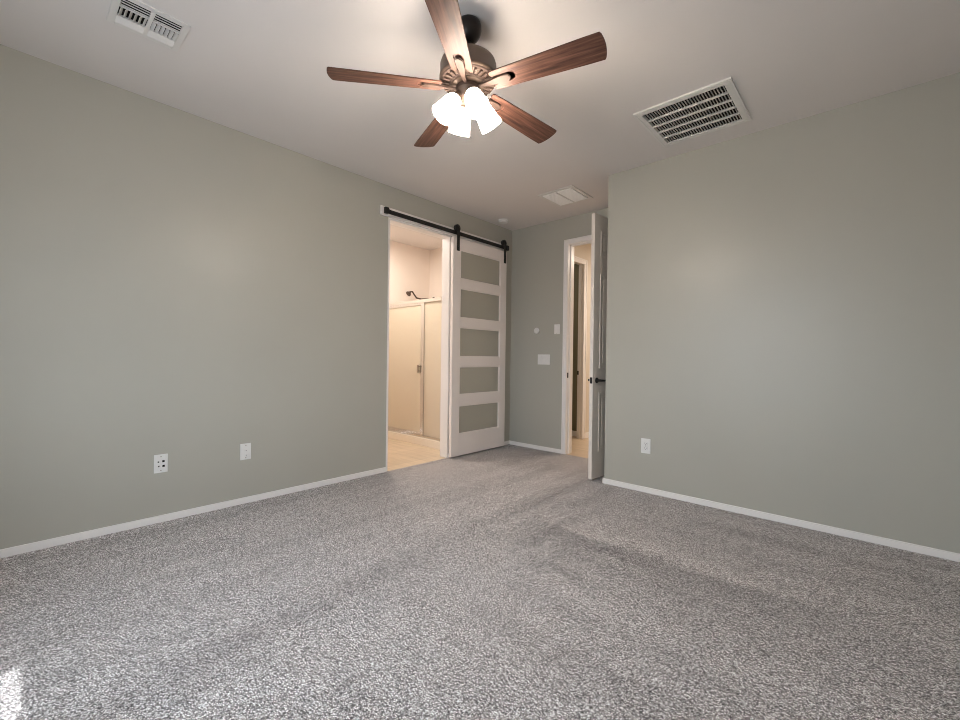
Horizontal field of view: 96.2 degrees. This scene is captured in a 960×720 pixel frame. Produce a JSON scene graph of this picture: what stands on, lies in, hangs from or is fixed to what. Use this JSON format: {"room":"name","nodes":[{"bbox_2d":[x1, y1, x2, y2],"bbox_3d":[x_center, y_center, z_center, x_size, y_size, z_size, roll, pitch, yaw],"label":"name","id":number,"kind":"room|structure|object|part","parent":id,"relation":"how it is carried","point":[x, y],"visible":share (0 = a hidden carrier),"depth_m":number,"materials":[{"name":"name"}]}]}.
{"room":"empty bedroom","nodes":[
{"label":"empty bedroom","id":0,"kind":"room"},
{"bbox_2d":[0,44,511,548],"bbox_3d":[-1.328,-0.301,3.721,0.100,2.740,5.260,1,0,42],"label":"wall","id":1,"kind":"structure","parent":0,"point":[189,288],"depth_m":2.87,"materials":[{"name":"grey paint"}]},
{"bbox_2d":[154,454,167,473],"bbox_3d":[-2.093,0.679,2.823,0.008,0.120,0.074,1,0,42],"label":"wall plate","id":2,"kind":"object","parent":1,"relation":"attached to","point":[160,461],"visible":1,"depth_m":2.82,"materials":[{"name":"white plastic"}]},
{"bbox_2d":[0,467,385,557],"bbox_3d":[-1.946,1.043,2.987,0.012,0.046,3.095,1,0,42],"label":"baseboard","id":3,"kind":"structure","parent":1,"relation":"attached to","point":[43,544],"depth_m":2.84,"materials":[{"name":"white paint"}]},
{"bbox_2d":[240,443,250,459],"bbox_3d":[-1.741,0.681,3.202,0.016,0.120,0.074,1,0,42],"label":"wall plate","id":4,"kind":"object","parent":1,"relation":"attached to","point":[245,449],"visible":1,"depth_m":3.20,"materials":[{"name":"white plastic"}]},
{"bbox_2d":[386,217,450,470],"bbox_3d":[-0.655,-0.146,4.469,0.116,2.440,0.825,1,0,42],"label":"trim","id":5,"kind":"structure","parent":1,"relation":"attached to","point":[446,239],"depth_m":4.73,"materials":[{"name":"white paint"}]},
{"bbox_2d":[380,205,503,250],"bbox_3d":[-0.308,-1.408,4.728,0.019,0.085,1.855,1,0,42],"label":"trim","id":6,"kind":"structure","parent":1,"relation":"attached to","point":[381,206],"depth_m":4.51,"materials":[{"name":"white paint"}]},
{"bbox_2d":[384,207,508,456],"bbox_3d":[-0.285,-0.215,4.717,0.061,2.551,1.850,1,0,42],"label":"sliding barn door","id":7,"kind":"structure","parent":1,"relation":"in","point":[467,442],"depth_m":4.92,"materials":[{"name":"paint"}]},
{"bbox_3d":[-0.276,-1.402,4.716,0.045,0.058,1.850,1,0,42],"label":"door rail","id":8,"kind":"part","parent":7,"relation":"part of","materials":[{"name":"black metal"}]},
{"bbox_2d":[389,241,429,306],"bbox_3d":[-1.802,-0.317,5.596,0.130,2.740,3.130,1,0,42],"label":"wall","id":9,"kind":"structure","parent":0,"point":[409,265],"depth_m":6.30,"materials":[{"name":"paint"}]},
{"bbox_2d":[388,431,439,449],"bbox_3d":[-0.803,1.024,5.516,1.488,0.092,0.100,1,0,42],"label":"trim","id":10,"kind":"structure","parent":9,"relation":"attached to","point":[421,441],"depth_m":5.48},
{"bbox_2d":[388,297,441,440],"bbox_3d":[-0.798,0.104,5.504,1.488,1.747,0.054,1,0,42],"label":"shower enclosure","id":11,"kind":"object","parent":10,"relation":"on","point":[414,377],"visible":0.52,"depth_m":5.53,"materials":[{"name":"beige glass"}]},
{"bbox_3d":[-1.029,0.107,5.727,0.756,1.621,0.006,1,0,42],"label":"door glass","id":12,"kind":"part","parent":11,"relation":"part of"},
{"bbox_3d":[-1.028,0.108,5.726,0.795,1.663,0.020,1,0,42],"label":"shower door","id":13,"kind":"part","parent":11,"relation":"part of","materials":[{"name":"silver metal"}]},
{"bbox_3d":[-0.781,-0.747,5.506,1.488,0.045,0.036,1,0,42],"label":"header rail","id":14,"kind":"part","parent":11,"relation":"part of","materials":[{"name":"silver metal"}]},
{"bbox_3d":[-0.717,0.114,5.442,0.040,1.674,0.032,1,0,42],"label":"post","id":15,"kind":"part","parent":11,"relation":"part of","materials":[{"name":"silver metal"}]},
{"bbox_3d":[-0.482,0.118,5.227,0.598,1.674,0.006,1,0,42],"label":"fixed glass","id":16,"kind":"part","parent":11,"relation":"part of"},
{"bbox_2d":[0,436,959,719],"bbox_3d":[0.611,1.143,3.884,5.780,0.100,8.130,1,0,42],"label":"floor","id":17,"kind":"structure","parent":0,"point":[506,582],"depth_m":1.88,"materials":[{"name":"grey carpet"}]},
{"bbox_2d":[0,0,959,249],"bbox_3d":[-0.322,-1.703,2.809,5.780,0.100,5.260,1,0,42],"label":"ceiling","id":18,"kind":"structure","parent":0,"point":[256,68],"depth_m":2.43,"materials":[{"name":"paint"}]},
{"bbox_2d":[107,0,190,51],"bbox_3d":[-1.633,-1.658,2.124,0.260,0.014,0.290,1,0,42],"label":"ceiling vent","id":19,"kind":"object","parent":18,"relation":"in","point":[135,16],"visible":1,"depth_m":2.12,"materials":[{"name":"white metal"}]},
{"bbox_2d":[327,0,606,146],"bbox_3d":[-0.024,-1.389,2.126,1.271,0.512,1.234,1,0,42],"label":"ceiling fan","id":20,"kind":"object","parent":18,"relation":"hanging from","point":[469,72],"visible":1,"depth_m":2.02,"materials":[{"name":"brown wood"}]},
{"bbox_3d":[-0.449,-1.330,2.041,0.527,0.006,0.134,1,12,-9],"label":"blade","id":21,"kind":"part","parent":20,"relation":"part of","materials":[{"name":"brown wood"}]},
{"bbox_3d":[-0.236,-1.330,2.454,0.134,0.006,0.527,-13,6,-26],"label":"blade","id":22,"kind":"part","parent":20,"relation":"part of","materials":[{"name":"brown wood"}]},
{"bbox_3d":[-0.146,-1.218,2.066,0.113,0.124,0.113,38,-13,-18],"label":"lamp shade","id":23,"kind":"part","parent":20,"relation":"part of","materials":[{"name":"white glass"}]},
{"bbox_3d":[-0.122,-1.324,1.710,0.134,0.006,0.527,13,2,9],"label":"blade","id":24,"kind":"part","parent":20,"relation":"part of","materials":[{"name":"brown wood"}]},
{"bbox_2d":[454,90,460,98],"bbox_3d":[-0.105,-1.280,2.082,0.052,0.034,0.052,38,-13,-18],"label":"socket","id":25,"kind":"object","parent":20,"relation":"attached to","point":[458,92],"depth_m":2.06,"materials":[{"name":"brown metal"}]},
{"bbox_3d":[-0.095,-1.218,2.188,0.113,0.124,0.113,1,35,-22],"label":"lamp shade","id":26,"kind":"part","parent":20,"relation":"part of","materials":[{"name":"white glass"}]},
{"bbox_3d":[-0.024,-1.216,2.014,0.113,0.124,0.113,1,-35,-22],"label":"lamp shade","id":27,"kind":"part","parent":20,"relation":"part of","materials":[{"name":"white glass"}]},
{"bbox_3d":[0.027,-1.216,2.136,0.113,0.124,0.113,-36,13,-18],"label":"lamp shade","id":28,"kind":"part","parent":20,"relation":"part of","materials":[{"name":"white glass"}]},
{"bbox_3d":[0.223,-1.324,2.379,0.527,0.006,0.134,0,-11,-45],"label":"blade","id":29,"kind":"part","parent":20,"relation":"part of","materials":[{"name":"brown wood"}]},
{"bbox_3d":[0.293,-1.320,1.919,0.527,0.006,0.134,1,-12,27],"label":"blade","id":30,"kind":"part","parent":20,"relation":"part of","materials":[{"name":"brown wood"}]},
{"bbox_2d":[498,218,507,223],"bbox_3d":[0.275,-1.640,5.101,0.124,0.037,0.124,1,0,42],"label":"smoke detector","id":31,"kind":"object","parent":18,"relation":"attached to","point":[502,220],"visible":1,"depth_m":5.06,"materials":[{"name":"white plastic"}]},
{"bbox_2d":[538,185,592,206],"bbox_3d":[0.860,-1.639,4.329,0.395,0.016,0.410,1,0,42],"label":"ceiling vent","id":32,"kind":"object","parent":18,"relation":"in","point":[571,194],"visible":1,"depth_m":4.30,"materials":[{"name":"white metal"}]},
{"bbox_3d":[0.797,-1.639,4.387,0.152,0.014,0.338,1,0,42],"label":"louvre panel","id":33,"kind":"part","parent":32,"relation":"part of","materials":[{"name":"white metal"}]},
{"bbox_3d":[0.924,-1.637,4.271,0.152,0.014,0.338,1,0,42],"label":"louvre panel","id":34,"kind":"part","parent":32,"relation":"part of","materials":[{"name":"white metal"}]},
{"bbox_2d":[633,77,751,146],"bbox_3d":[1.423,-1.624,2.880,0.578,0.014,0.580,1,0,42],"label":"ceiling vent","id":35,"kind":"object","parent":18,"relation":"in","point":[719,105],"visible":1,"depth_m":2.85,"materials":[{"name":"white metal"}]},
{"bbox_2d":[429,208,607,448],"bbox_3d":[0.470,-0.289,5.552,3.286,2.740,0.130,1,0,42],"label":"wall","id":36,"kind":"structure","parent":0,"point":[537,250],"depth_m":5.26,"materials":[{"name":"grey paint"}]},
{"bbox_2d":[406,291,434,298],"bbox_3d":[-0.877,-0.945,6.352,0.080,0.110,0.511,1,0,42],"label":"shower","id":37,"kind":"object","parent":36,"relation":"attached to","point":[408,293],"visible":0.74,"depth_m":6.24,"materials":[{"name":"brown metal"}]},
{"bbox_2d":[509,440,560,453],"bbox_3d":[0.661,1.062,5.273,0.778,0.046,0.012,1,0,42],"label":"baseboard","id":38,"kind":"structure","parent":36,"relation":"attached to","point":[511,442],"depth_m":5.25,"materials":[{"name":"white paint"}]},
{"bbox_2d":[538,354,549,364],"bbox_3d":[0.766,-0.006,5.184,0.172,0.122,0.012,1,0,42],"label":"light switch","id":39,"kind":"object","parent":36,"relation":"attached to","point":[543,359],"visible":1,"depth_m":5.17,"materials":[{"name":"white plastic"}]},
{"bbox_2d":[554,324,559,333],"bbox_3d":[0.904,-0.362,5.059,0.074,0.114,0.012,1,0,42],"label":"light switch","id":40,"kind":"object","parent":36,"relation":"attached to","point":[556,326],"visible":1,"depth_m":5.05,"materials":[{"name":"white plastic"}]},
{"bbox_2d":[561,235,591,453],"bbox_3d":[1.349,-0.126,4.747,0.848,2.445,0.130,1,0,42],"label":"trim","id":41,"kind":"structure","parent":36,"relation":"attached to","point":[570,304],"depth_m":5.00,"materials":[{"name":"white paint"}]},
{"bbox_2d":[588,213,607,479],"bbox_3d":[1.300,-0.121,4.166,0.778,2.414,0.158,0,0,-42],"label":"door","id":42,"kind":"structure","parent":36,"relation":"in","point":[599,238],"depth_m":3.95,"materials":[{"name":"paint"}]},
{"bbox_3d":[1.119,0.187,3.944,0.140,0.052,0.062,0,0,-43],"label":"handle","id":43,"kind":"part","parent":42,"relation":"part of","materials":[{"name":"black metal"}]},
{"bbox_2d":[572,264,578,430],"bbox_3d":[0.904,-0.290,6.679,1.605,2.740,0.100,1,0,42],"label":"door","id":44,"kind":"structure","parent":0,"point":[576,267],"depth_m":6.18,"materials":[{"name":"paint"}]},
{"bbox_2d":[574,244,590,432],"bbox_3d":[1.777,-0.277,6.389,0.075,2.740,2.870,1,0,42],"label":"wall","id":45,"kind":"structure","parent":0,"point":[583,251],"depth_m":6.05,"materials":[{"name":"paint"}]},
{"bbox_2d":[574,262,583,438],"bbox_3d":[1.135,-0.126,5.689,0.075,2.430,0.790,1,0,42],"label":"trim","id":46,"kind":"structure","parent":45,"relation":"attached to","point":[581,266],"depth_m":5.96,"materials":[{"name":"white paint"}]},
{"bbox_2d":[574,256,587,438],"bbox_3d":[1.175,-0.148,5.662,0.020,2.475,0.885,1,0,42],"label":"trim","id":47,"kind":"structure","parent":45,"relation":"attached to","point":[584,262],"depth_m":5.95,"materials":[{"name":"white paint"}]},
{"bbox_2d":[604,72,959,553],"bbox_3d":[2.347,-0.252,3.321,2.494,2.740,0.891,1,0,42],"label":"wall","id":48,"kind":"structure","parent":0,"point":[783,321],"depth_m":2.88,"materials":[{"name":"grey paint"}]},
{"bbox_2d":[641,438,650,453],"bbox_3d":[1.382,0.717,3.588,0.078,0.124,0.009,1,0,42],"label":"power outlet","id":49,"kind":"object","parent":48,"relation":"attached to","point":[645,443],"visible":1,"depth_m":3.58,"materials":[{"name":"white plastic"}]},
{"bbox_2d":[602,478,959,561],"bbox_3d":[2.223,1.093,3.317,2.376,0.046,0.753,1,0,42],"label":"baseboard","id":50,"kind":"structure","parent":48,"relation":"attached to","point":[902,545],"depth_m":2.88,"materials":[{"name":"white paint"}]}
]}

